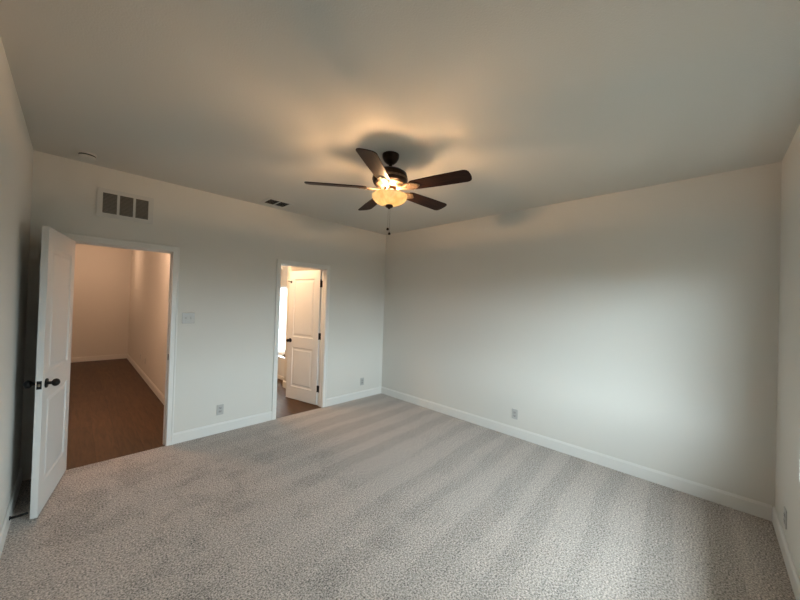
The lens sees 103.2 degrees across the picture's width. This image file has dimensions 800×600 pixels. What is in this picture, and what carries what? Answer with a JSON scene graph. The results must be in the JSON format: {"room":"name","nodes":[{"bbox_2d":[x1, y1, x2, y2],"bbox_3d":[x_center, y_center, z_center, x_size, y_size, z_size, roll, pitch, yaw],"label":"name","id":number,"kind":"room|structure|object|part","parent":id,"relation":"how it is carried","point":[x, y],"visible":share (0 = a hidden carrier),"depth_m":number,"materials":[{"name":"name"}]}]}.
{"room":"empty bedroom","nodes":[
{"label":"empty bedroom","id":0,"kind":"room"},
{"bbox_2d":[0,36,33,529],"bbox_3d":[-1.505,0.160,0.989,4.622,2.767,0.120,1,-1,44],"label":"wall","id":1,"kind":"structure","parent":0,"point":[16,148],"depth_m":2.00,"materials":[{"name":"white paint"}]},
{"bbox_2d":[0,468,22,557],"bbox_3d":[-1.562,1.486,1.085,4.448,0.115,0.014,1,-1,44],"label":"baseboard","id":2,"kind":"structure","parent":1,"relation":"attached to","point":[6,523],"depth_m":2.15,"materials":[{"name":"white wood"}]},
{"bbox_2d":[9,512,28,520],"bbox_3d":[-2.570,1.454,2.136,0.026,0.026,0.084,1,-1,44],"label":"door stop","id":3,"kind":"object","parent":1,"relation":"attached to","point":[25,513],"visible":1,"depth_m":2.13,"materials":[{"name":"black metal"}]},
{"bbox_2d":[71,243,131,356],"bbox_3d":[-7.431,0.035,7.258,0.120,2.767,2.100,1,-1,44],"label":"wall","id":4,"kind":"structure","parent":0,"point":[102,274],"depth_m":7.51,"materials":[{"name":"white paint"}]},
{"bbox_2d":[71,354,126,362],"bbox_3d":[-7.421,1.361,7.202,0.014,0.115,1.870,1,-1,44],"label":"baseboard","id":5,"kind":"structure","parent":4,"relation":"attached to","point":[115,356],"depth_m":7.49,"materials":[{"name":"white wood"}]},
{"bbox_2d":[128,250,169,394],"bbox_3d":[-4.500,0.112,5.789,6.130,2.767,0.110,1,-1,44],"label":"wall","id":6,"kind":"structure","parent":0,"point":[149,283],"depth_m":5.72,"materials":[{"name":"white paint"}]},
{"bbox_2d":[127,354,163,404],"bbox_3d":[-4.580,1.436,5.727,6.116,0.115,0.014,1,-1,44],"label":"baseboard","id":7,"kind":"structure","parent":6,"relation":"attached to","point":[143,375],"depth_m":5.61,"materials":[{"name":"white wood"}]},
{"bbox_2d":[20,150,385,480],"bbox_3d":[-1.744,0.183,4.141,0.120,2.767,4.301,1,-1,44],"label":"wall","id":8,"kind":"structure","parent":0,"point":[230,248],"depth_m":3.72,"materials":[{"name":"white paint"}]},
{"bbox_2d":[23,226,75,518],"bbox_3d":[-2.724,0.494,2.506,0.179,2.028,0.772,2,-1,-36],"label":"door","id":9,"kind":"structure","parent":8,"relation":"in","point":[57,265],"depth_m":2.38,"materials":[{"name":"white wood"}]},
{"bbox_3d":[-2.588,0.591,2.222,0.072,0.066,0.066,2,-1,-36],"label":"knob","id":10,"kind":"part","parent":9,"relation":"part of","materials":[{"name":"black metal"}]},
{"bbox_3d":[-2.506,0.593,2.200,0.025,0.058,0.002,2,-1,-36],"label":"latch plate","id":11,"kind":"part","parent":9,"relation":"part of","materials":[{"name":"black metal"}]},
{"bbox_3d":[-2.501,0.594,2.285,0.072,0.066,0.066,2,-1,-36],"label":"knob","id":12,"kind":"part","parent":9,"relation":"part of","materials":[{"name":"black metal"}]},
{"bbox_2d":[60,232,179,445],"bbox_3d":[-2.746,0.472,3.119,0.162,2.107,0.879,1,-1,44],"label":"door frame","id":13,"kind":"structure","parent":8,"relation":"attached to","point":[168,423],"depth_m":3.35,"materials":[{"name":"white wood"}]},
{"bbox_2d":[96,187,153,223],"bbox_3d":[-2.661,-0.909,3.081,0.012,0.265,0.416,1,-1,44],"label":"air vent","id":14,"kind":"object","parent":8,"relation":"in","point":[115,204],"visible":1,"depth_m":3.07,"materials":[{"name":"white metal"}]},
{"bbox_3d":[-2.743,-0.916,2.996,0.008,0.189,0.101,1,-1,44],"label":"louver panel","id":15,"kind":"part","parent":14,"relation":"part of","materials":[{"name":"grey metal"}]},
{"bbox_3d":[-2.660,-0.913,3.081,0.008,0.189,0.099,1,-1,44],"label":"louver panel","id":16,"kind":"part","parent":14,"relation":"part of","materials":[{"name":"grey metal"}]},
{"bbox_3d":[-2.578,-0.909,3.166,0.008,0.189,0.099,1,-1,44],"label":"louver panel","id":17,"kind":"part","parent":14,"relation":"part of","materials":[{"name":"grey metal"}]},
{"bbox_2d":[182,313,194,322],"bbox_3d":[-2.310,0.197,3.461,0.019,0.117,0.117,1,-1,44],"label":"light switch","id":18,"kind":"object","parent":8,"relation":"attached to","point":[186,317],"visible":1,"depth_m":3.46,"materials":[{"name":"grey plastic"}]},
{"bbox_2d":[217,404,223,414],"bbox_3d":[-2.102,1.282,3.705,0.008,0.120,0.074,1,-1,44],"label":"wall outlet","id":19,"kind":"object","parent":8,"relation":"attached to","point":[220,408],"visible":1,"depth_m":3.71,"materials":[{"name":"grey plastic"}]},
{"bbox_2d":[173,411,271,443],"bbox_3d":[-2.051,1.496,3.759,0.014,0.115,1.074,1,-1,44],"label":"baseboard","id":20,"kind":"structure","parent":8,"relation":"attached to","point":[178,437],"depth_m":3.70,"materials":[{"name":"white wood"}]},
{"bbox_2d":[272,259,330,419],"bbox_3d":[-1.410,0.527,4.490,0.162,2.107,0.819,1,-1,44],"label":"door frame","id":21,"kind":"structure","parent":8,"relation":"attached to","point":[326,269],"depth_m":4.69,"materials":[{"name":"white wood"}]},
{"bbox_2d":[286,270,321,404],"bbox_3d":[-1.492,0.556,4.944,0.727,2.028,0.179,1,-1,31],"label":"door","id":22,"kind":"structure","parent":8,"relation":"in","point":[303,340],"depth_m":4.93,"materials":[{"name":"white wood"}]},
{"bbox_2d":[326,386,381,406],"bbox_3d":[-0.716,1.551,5.130,0.014,0.115,1.132,1,-1,44],"label":"baseboard","id":23,"kind":"structure","parent":8,"relation":"attached to","point":[369,392],"depth_m":5.07,"materials":[{"name":"white wood"}]},
{"bbox_2d":[281,265,287,285],"bbox_3d":[-3.279,0.157,6.490,0.120,2.767,2.600,1,-1,44],"label":"wall","id":24,"kind":"structure","parent":0,"point":[284,269],"depth_m":7.09,"materials":[{"name":"white paint"}]},
{"bbox_2d":[278,286,286,350],"bbox_3d":[-2.687,0.425,7.104,0.060,1.480,0.560,1,-1,44],"label":"window","id":25,"kind":"structure","parent":24,"relation":"in","point":[283,290],"depth_m":7.14,"materials":[{"name":"white plastic"}]},
{"bbox_2d":[284,266,317,380],"bbox_3d":[-1.662,0.204,6.037,0.140,2.767,0.990,1,-1,44],"label":"wall","id":26,"kind":"structure","parent":0,"point":[290,268],"depth_m":5.70,"materials":[{"name":"white paint"}]},
{"bbox_2d":[0,358,795,599],"bbox_3d":[-2.595,1.604,4.466,10.992,0.120,4.940,1,-1,44],"label":"floor","id":27,"kind":"structure","parent":0,"point":[380,496],"depth_m":2.31,"materials":[{"name":"beige carpet"}]},
{"bbox_2d":[277,351,284,380],"bbox_3d":[-2.161,1.363,6.614,1.344,0.430,0.791,1,-1,44],"label":"bathtub","id":28,"kind":"object","parent":27,"relation":"on","point":[281,354],"visible":0.16,"depth_m":6.29,"materials":[{"name":"white ceramic"}]},
{"bbox_2d":[0,0,799,234],"bbox_3d":[-2.504,-1.282,4.494,10.992,0.120,4.940,1,-1,44],"label":"ceiling","id":29,"kind":"structure","parent":0,"point":[542,102],"depth_m":1.78,"materials":[{"name":"white paint"}]},
{"bbox_2d":[77,151,96,159],"bbox_3d":[-2.667,-1.225,2.701,0.120,0.038,0.120,1,-1,44],"label":"smoke detector","id":30,"kind":"object","parent":29,"relation":"attached to","point":[83,154],"visible":1,"depth_m":2.67,"materials":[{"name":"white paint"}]},
{"bbox_2d":[260,197,293,207],"bbox_3d":[-1.515,-1.191,3.903,0.268,0.010,0.312,1,-1,44],"label":"ceiling vent","id":31,"kind":"object","parent":29,"relation":"in","point":[270,201],"visible":1,"depth_m":3.89,"materials":[{"name":"grey metal"}]},
{"bbox_2d":[304,148,471,234],"bbox_3d":[-0.047,-0.841,2.566,1.277,0.645,1.239,1,-1,44],"label":"ceiling fan","id":32,"kind":"object","parent":29,"relation":"hanging from","point":[391,179],"visible":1,"depth_m":2.44,"materials":[{"name":"brown wood"}]},
{"bbox_3d":[-0.503,-0.903,2.492,0.479,0.006,0.138,2,12,-7],"label":"blade","id":33,"kind":"part","parent":32,"relation":"part of","materials":[{"name":"brown wood"}]},
{"bbox_3d":[-0.260,-0.891,2.927,0.138,0.006,0.479,-12,5,-24],"label":"blade","id":34,"kind":"part","parent":32,"relation":"part of","materials":[{"name":"brown wood"}]},
{"bbox_3d":[-0.165,-0.896,2.125,0.138,0.006,0.479,15,2,11],"label":"blade","id":35,"kind":"part","parent":32,"relation":"part of","materials":[{"name":"brown wood"}]},
{"bbox_3d":[-0.081,-0.913,2.542,0.242,0.022,0.242,1,-1,44],"label":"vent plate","id":36,"kind":"part","parent":32,"relation":"part of","materials":[{"name":"yellow glass"}]},
{"bbox_3d":[-0.085,-0.797,2.541,0.285,0.078,0.285,1,-1,44],"label":"lamp shade","id":37,"kind":"part","parent":32,"relation":"part of","materials":[{"name":"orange glass"}]},
{"bbox_3d":[0.230,-0.877,2.829,0.479,0.006,0.138,2,-14,-43],"label":"blade","id":38,"kind":"part","parent":32,"relation":"part of","materials":[{"name":"brown wood"}]},
{"bbox_3d":[0.288,-0.880,2.334,0.479,0.006,0.138,1,-14,29],"label":"blade","id":39,"kind":"part","parent":32,"relation":"part of","materials":[{"name":"brown wood"}]},
{"bbox_2d":[381,162,781,506],"bbox_3d":[1.412,0.280,3.982,4.622,2.767,0.120,1,-1,44],"label":"wall","id":40,"kind":"structure","parent":0,"point":[639,326],"depth_m":3.16,"materials":[{"name":"white paint"}]},
{"bbox_2d":[512,408,517,418],"bbox_3d":[1.397,1.390,3.861,0.074,0.120,0.008,1,-1,44],"label":"wall outlet","id":41,"kind":"object","parent":40,"relation":"attached to","point":[514,411],"visible":1,"depth_m":3.86,"materials":[{"name":"grey plastic"}]},
{"bbox_2d":[381,387,771,520],"bbox_3d":[1.266,1.602,3.977,4.434,0.115,0.014,1,-1,44],"label":"baseboard","id":42,"kind":"structure","parent":40,"relation":"attached to","point":[753,507],"depth_m":3.14,"materials":[{"name":"white wood"}]},
{"bbox_2d":[775,125,799,577],"bbox_3d":[1.550,0.255,0.928,0.160,2.767,4.061,1,-1,44],"label":"wall","id":43,"kind":"structure","parent":0,"point":[787,477],"depth_m":2.08,"materials":[{"name":"white paint"}]},
{"bbox_2d":[784,506,786,528],"bbox_3d":[2.540,1.436,2.091,0.008,0.120,0.074,1,-1,44],"label":"wall outlet","id":44,"kind":"object","parent":43,"relation":"attached to","point":[785,510],"visible":1,"depth_m":2.07,"materials":[{"name":"grey plastic"}]},
{"bbox_2d":[772,506,799,599],"bbox_3d":[1.447,1.579,0.976,0.014,0.115,4.061,1,-1,44],"label":"baseboard","id":45,"kind":"structure","parent":43,"relation":"attached to","point":[794,578],"depth_m":1.98,"materials":[{"name":"white wood"}]}
]}

